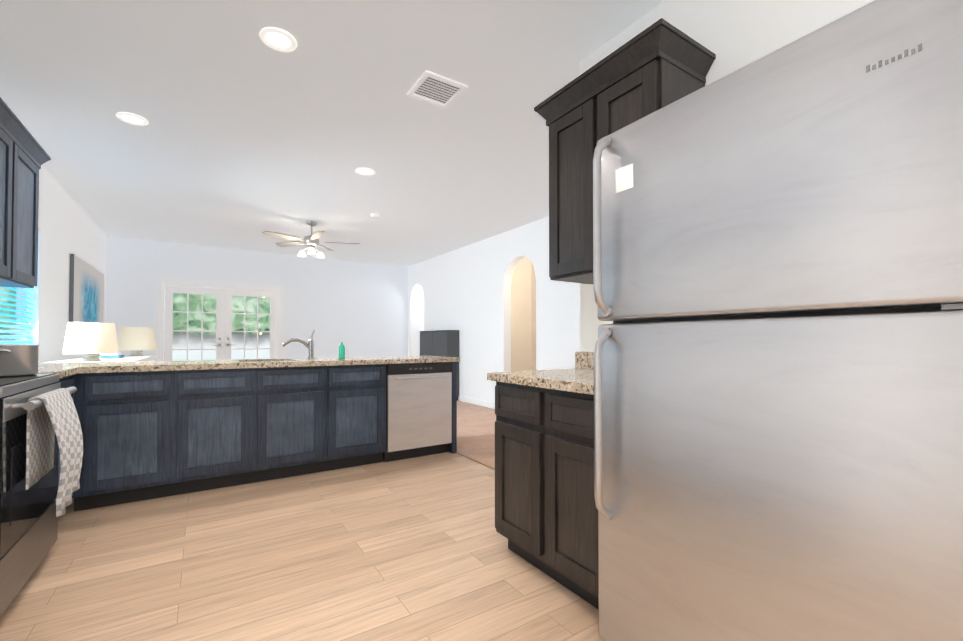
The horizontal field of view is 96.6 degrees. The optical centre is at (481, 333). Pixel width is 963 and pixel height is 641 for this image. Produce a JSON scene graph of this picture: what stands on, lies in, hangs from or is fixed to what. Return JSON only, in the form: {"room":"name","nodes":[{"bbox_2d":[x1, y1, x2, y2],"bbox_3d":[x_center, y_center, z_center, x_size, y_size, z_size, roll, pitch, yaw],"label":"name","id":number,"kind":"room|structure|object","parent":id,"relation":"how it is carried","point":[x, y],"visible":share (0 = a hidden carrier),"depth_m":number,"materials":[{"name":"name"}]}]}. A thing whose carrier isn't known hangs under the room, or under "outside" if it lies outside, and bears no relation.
{"room":"kitchen","nodes":[
{"label":"kitchen","id":0,"kind":"room"},
{"bbox_2d":[15,165,106,362],"bbox_3d":[-3.202,-0.255,2.437,0.130,2.740,10.610,1,-1,-33],"label":"wall","id":1,"kind":"structure","parent":0,"point":[69,226],"depth_m":4.54,"materials":[{"name":"paint"}]},
{"bbox_2d":[0,109,23,284],"bbox_3d":[-2.817,-0.787,2.280,0.327,0.920,0.649,1,-1,-33],"label":"upper cabinet","id":2,"kind":"object","parent":1,"relation":"attached to","point":[11,135],"depth_m":2.54,"materials":[{"name":"black wood"}]},
{"bbox_2d":[0,137,43,287],"bbox_3d":[-3.066,-0.781,2.663,0.327,0.920,0.573,1,-1,-33],"label":"upper cabinet","id":3,"kind":"object","parent":1,"relation":"attached to","point":[24,156],"depth_m":2.85,"materials":[{"name":"black wood"}]},
{"bbox_2d":[0,221,44,354],"bbox_3d":[-3.884,-0.427,3.565,0.135,1.240,1.100,1,-1,-33],"label":"window","id":4,"kind":"structure","parent":1,"relation":"in","point":[38,306],"depth_m":3.97,"materials":[{"name":"white"}]},
{"bbox_2d":[0,287,34,343],"bbox_3d":[-3.890,-0.427,3.561,0.044,1.116,0.930,1,-1,-33],"label":"window blinds","id":5,"kind":"object","parent":4,"relation":"attached to","point":[13,331],"visible":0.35,"depth_m":3.61,"materials":[{"name":"white"}]},
{"bbox_2d":[69,254,104,322],"bbox_3d":[-5.220,-0.384,5.702,0.040,1.060,1.820,1,-1,-33],"label":"picture","id":6,"kind":"object","parent":1,"relation":"attached to","point":[86,291],"visible":0.64,"depth_m":5.43,"materials":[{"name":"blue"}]},
{"bbox_2d":[106,236,423,360],"bbox_3d":[-3.248,-0.159,8.658,6.580,2.740,0.130,1,-1,-33],"label":"wall","id":7,"kind":"structure","parent":0,"point":[361,308],"depth_m":8.39,"materials":[{"name":"paint"}]},
{"bbox_2d":[155,278,283,360],"bbox_3d":[-4.647,0.135,7.732,1.960,2.125,0.149,1,-1,-33],"label":"door frame","id":8,"kind":"structure","parent":7,"relation":"attached to","point":[166,289],"depth_m":7.68,"materials":[{"name":"white wood"}]},
{"bbox_2d":[254,369,297,388],"bbox_3d":[-1.660,0.340,3.368,0.415,0.169,0.003,1,-1,-33],"label":"drawer front","id":9,"kind":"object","parent":0,"relation":"attached to","point":[262,377],"depth_m":3.26,"materials":[{"name":"black wood"}]},
{"bbox_2d":[0,451,603,640],"bbox_3d":[-0.482,1.130,1.435,3.360,0.060,5.740,1,-1,-33],"label":"floor","id":10,"kind":"structure","parent":0,"point":[413,549],"depth_m":2.01,"materials":[{"name":"brown wood"}]},
{"bbox_2d":[0,345,82,616],"bbox_3d":[-2.196,0.567,1.754,0.813,1.075,0.760,1,-1,-33],"label":"range","id":11,"kind":"object","parent":10,"relation":"on","point":[40,426],"visible":1,"depth_m":1.81,"materials":[{"name":"silver metal"}]},
{"bbox_2d":[0,345,39,376],"bbox_3d":[-2.251,0.124,2.033,0.220,0.143,0.235,1,-1,-33],"label":"control panel","id":12,"kind":"object","parent":11,"relation":"on","point":[15,360],"depth_m":2.00,"materials":[{"name":"silver metal"}]},
{"bbox_2d":[26,388,82,516],"bbox_3d":[-1.877,0.510,1.901,0.118,0.510,0.375,1,-1,-33],"label":"towel","id":13,"kind":"object","parent":11,"relation":"hanging from","point":[57,413],"depth_m":1.87,"materials":[{"name":"white fabric"}]},
{"bbox_2d":[38,367,78,495],"bbox_3d":[-1.974,0.590,1.261,0.651,1.015,2.861,1,-1,-33],"label":"base cabinet","id":14,"kind":"object","parent":10,"relation":"on","point":[66,380],"visible":0.17,"depth_m":2.43,"materials":[{"name":"black"}]},
{"bbox_2d":[71,373,101,510],"bbox_3d":[-2.902,0.683,2.766,0.740,0.875,0.641,1,-1,-33],"label":"base cabinet","id":15,"kind":"object","parent":10,"relation":"on","point":[88,395],"depth_m":2.68,"materials":[{"name":"black wood"}]},
{"bbox_2d":[98,369,177,506],"bbox_3d":[-2.457,0.688,3.056,0.448,0.875,0.641,1,-1,-33],"label":"base cabinet","id":16,"kind":"object","parent":10,"relation":"on","point":[154,429],"depth_m":2.82,"materials":[{"name":"black wood"}]},
{"bbox_2d":[38,357,459,372],"bbox_3d":[-1.827,0.237,3.533,3.372,0.040,0.770,1,-1,-33],"label":"countertop","id":17,"kind":"structure","parent":16,"relation":"on","point":[270,363],"depth_m":3.20,"materials":[{"name":"beige stone"}]},
{"bbox_2d":[281,329,314,360],"bbox_3d":[-1.582,0.087,3.707,0.283,0.265,0.068,1,-1,-33],"label":"faucet","id":18,"kind":"object","parent":17,"relation":"on","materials":[{"name":"silver metal"}]},
{"bbox_2d":[338,337,344,358],"bbox_3d":[-1.230,0.124,3.768,0.063,0.191,0.056,1,-1,-33],"label":"soap bottle","id":19,"kind":"object","parent":17,"relation":"on","point":[341,354],"visible":0.98,"depth_m":3.75,"materials":[{"name":"teal plastic"}]},
{"bbox_2d":[174,369,253,494],"bbox_3d":[-2.072,0.691,3.306,0.469,0.875,0.641,1,-1,-33],"label":"base cabinet","id":20,"kind":"object","parent":10,"relation":"on","point":[214,408],"depth_m":3.05,"materials":[{"name":"black wood"}]},
{"bbox_2d":[254,385,297,481],"bbox_3d":[-1.794,0.782,3.567,0.427,0.701,0.504,1,-1,-33],"label":"base cabinet","id":21,"kind":"object","parent":10,"relation":"on","point":[275,406],"depth_m":3.27,"materials":[{"name":"black wood"}]},
{"bbox_2d":[298,365,385,474],"bbox_3d":[-1.288,0.699,3.816,0.692,0.875,0.641,1,-1,-33],"label":"base cabinet","id":22,"kind":"object","parent":10,"relation":"on","point":[342,408],"depth_m":3.54,"materials":[{"name":"black wood"}]},
{"bbox_2d":[383,362,451,461],"bbox_3d":[-0.704,0.708,4.151,0.632,0.868,0.669,1,-1,-33],"label":"dishwasher","id":23,"kind":"object","parent":10,"relation":"on","point":[418,409],"visible":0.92,"depth_m":3.90,"materials":[{"name":"silver metal"}]},
{"bbox_2d":[456,451,494,469],"bbox_3d":[0.050,1.129,3.691,0.032,0.011,2.540,1,-1,-33],"label":"trim","id":24,"kind":"structure","parent":10,"relation":"on","point":[476,460],"depth_m":3.82,"materials":[{"name":"beige wood"}]},
{"bbox_2d":[487,351,598,609],"bbox_3d":[0.514,0.602,2.041,0.651,1.015,0.785,1,-1,-33],"label":"base cabinet","id":25,"kind":"object","parent":10,"relation":"on","point":[546,515],"visible":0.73,"depth_m":1.84,"materials":[{"name":"black wood"}]},
{"bbox_2d":[593,0,962,640],"bbox_3d":[0.906,0.200,1.282,0.774,1.795,0.885,1,-1,-33],"label":"refrigerator","id":26,"kind":"object","parent":10,"relation":"on","point":[778,348],"visible":1,"depth_m":0.99,"materials":[{"name":"silver metal"}]},
{"bbox_2d":[0,0,663,266],"bbox_3d":[-0.445,-1.647,4.253,6.710,0.100,10.610,1,-1,-33],"label":"ceiling","id":27,"kind":"structure","parent":0,"point":[245,138],"depth_m":3.12,"materials":[{"name":"paint"}]},
{"bbox_2d":[116,112,148,125],"bbox_3d":[-2.610,-1.608,3.207,0.190,0.010,0.190,1,-1,-33],"label":"recessed light","id":28,"kind":"object","parent":27,"relation":"in","point":[131,118],"visible":1,"depth_m":3.20,"materials":[{"name":"white"}]},
{"bbox_2d":[259,27,296,51],"bbox_3d":[-1.119,-1.621,2.364,0.190,0.010,0.190,1,-1,-33],"label":"recessed light","id":29,"kind":"object","parent":27,"relation":"in","point":[278,39],"visible":1,"depth_m":2.36,"materials":[{"name":"white"}]},
{"bbox_2d":[262,220,358,267],"bbox_3d":[-2.357,-1.245,5.957,1.258,0.650,1.222,1,-1,-33],"label":"ceiling fan","id":30,"kind":"object","parent":27,"relation":"hanging from","point":[311,241],"visible":1,"depth_m":5.94,"materials":[{"name":"silver metal"}]},
{"bbox_2d":[355,168,374,175],"bbox_3d":[-1.140,-1.592,4.211,0.190,0.010,0.190,1,-1,-33],"label":"recessed light","id":31,"kind":"object","parent":27,"relation":"in","point":[365,171],"visible":1,"depth_m":4.20,"materials":[{"name":"white plastic"}]},
{"bbox_2d":[371,213,380,217],"bbox_3d":[-1.393,-1.558,5.645,0.130,0.034,0.130,1,-1,-33],"label":"smoke detector","id":32,"kind":"object","parent":27,"relation":"attached to","point":[375,215],"visible":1,"depth_m":5.60,"materials":[{"name":"white plastic"}]},
{"bbox_2d":[407,70,467,107],"bbox_3d":[-0.295,-1.612,2.840,0.300,0.012,0.300,1,-1,-33],"label":"ceiling vent","id":33,"kind":"object","parent":27,"relation":"in","point":[435,89],"visible":0.96,"depth_m":2.83,"materials":[{"name":"white metal"}]},
{"bbox_2d":[457,400,495,466],"bbox_3d":[-0.445,1.169,4.210,6.450,0.068,10.350,1,-1,-33],"label":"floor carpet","id":34,"kind":"object","parent":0,"point":[475,431],"depth_m":5.05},
{"bbox_2d":[46,354,156,362],"bbox_3d":[-3.830,0.692,4.442,0.580,0.892,2.180,1,-1,-33],"label":"console table","id":35,"kind":"object","parent":34,"relation":"on","point":[139,358],"visible":0.1,"depth_m":4.05,"materials":[{"name":"white paint"}]},
{"bbox_2d":[62,322,118,360],"bbox_3d":[-3.454,0.068,3.801,0.370,0.334,0.370,1,-1,-33],"label":"table lamp","id":36,"kind":"object","parent":35,"relation":"on","point":[91,341],"visible":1,"depth_m":3.68,"materials":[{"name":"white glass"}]},
{"bbox_2d":[99,352,123,358],"bbox_3d":[-3.795,0.194,4.341,0.240,0.099,0.300,1,-1,-33],"label":"books","id":37,"kind":"object","parent":35,"relation":"on","point":[110,355],"visible":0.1,"depth_m":4.26,"materials":[{"name":"blue paper"}]},
{"bbox_2d":[118,327,155,355],"bbox_3d":[-4.108,0.089,5.117,0.370,0.334,0.370,1,-1,-33],"label":"table lamp","id":38,"kind":"object","parent":35,"relation":"on","point":[137,341],"visible":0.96,"depth_m":5.00,"materials":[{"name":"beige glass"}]},
{"bbox_2d":[419,330,459,399],"bbox_3d":[-0.826,0.565,8.087,0.282,1.260,1.162,1,-1,-33],"label":"cabinet","id":39,"kind":"object","parent":34,"relation":"on","point":[444,343],"visible":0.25,"depth_m":7.73,"materials":[{"name":"grey laminate"}]},
{"bbox_2d":[408,216,580,402],"bbox_3d":[1.232,-0.210,5.322,0.130,2.740,10.350,1,-1,-33],"label":"wall","id":40,"kind":"structure","parent":0,"point":[466,290],"depth_m":6.88,"materials":[{"name":"paint"}]},
{"bbox_2d":[458,395,494,408],"bbox_3d":[-0.436,1.143,7.730,0.012,0.092,2.820,1,-1,-33],"label":"baseboard","id":41,"kind":"structure","parent":40,"relation":"attached to","point":[478,402],"depth_m":7.13,"materials":[{"name":"white wood"}]},
{"bbox_2d":[510,257,531,370],"bbox_3d":[0.406,-0.173,7.755,1.140,2.740,0.130,1,-1,-33],"label":"wall","id":42,"kind":"structure","parent":0,"point":[523,329],"depth_m":7.89,"materials":[{"name":"paint"}]},
{"bbox_2d":[531,262,536,369],"bbox_3d":[2.313,-0.199,6.025,0.130,2.740,10.350,1,-1,-33],"label":"wall","id":43,"kind":"structure","parent":0,"point":[533,276],"depth_m":7.97,"materials":[{"name":"paint"}]},
{"bbox_2d":[579,0,873,351],"bbox_3d":[1.510,-0.273,1.238,0.120,2.740,3.200,1,-1,-33],"label":"wall","id":44,"kind":"structure","parent":0,"point":[733,35],"depth_m":1.83,"materials":[{"name":"paint"}]},
{"bbox_2d":[534,18,715,283],"bbox_3d":[0.654,-0.756,2.084,0.391,0.932,0.766,1,-1,-33],"label":"upper cabinet","id":45,"kind":"object","parent":44,"relation":"attached to","point":[658,65],"visible":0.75,"depth_m":2.02,"materials":[{"name":"black wood"}]},
{"label":"outside","id":46,"kind":"structure","parent":0,"visible":0},
{"bbox_2d":[0,287,269,359],"bbox_3d":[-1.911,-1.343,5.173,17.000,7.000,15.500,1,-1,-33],"label":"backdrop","id":47,"kind":"structure","parent":46,"point":[196,340],"depth_m":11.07,"materials":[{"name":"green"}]}
]}

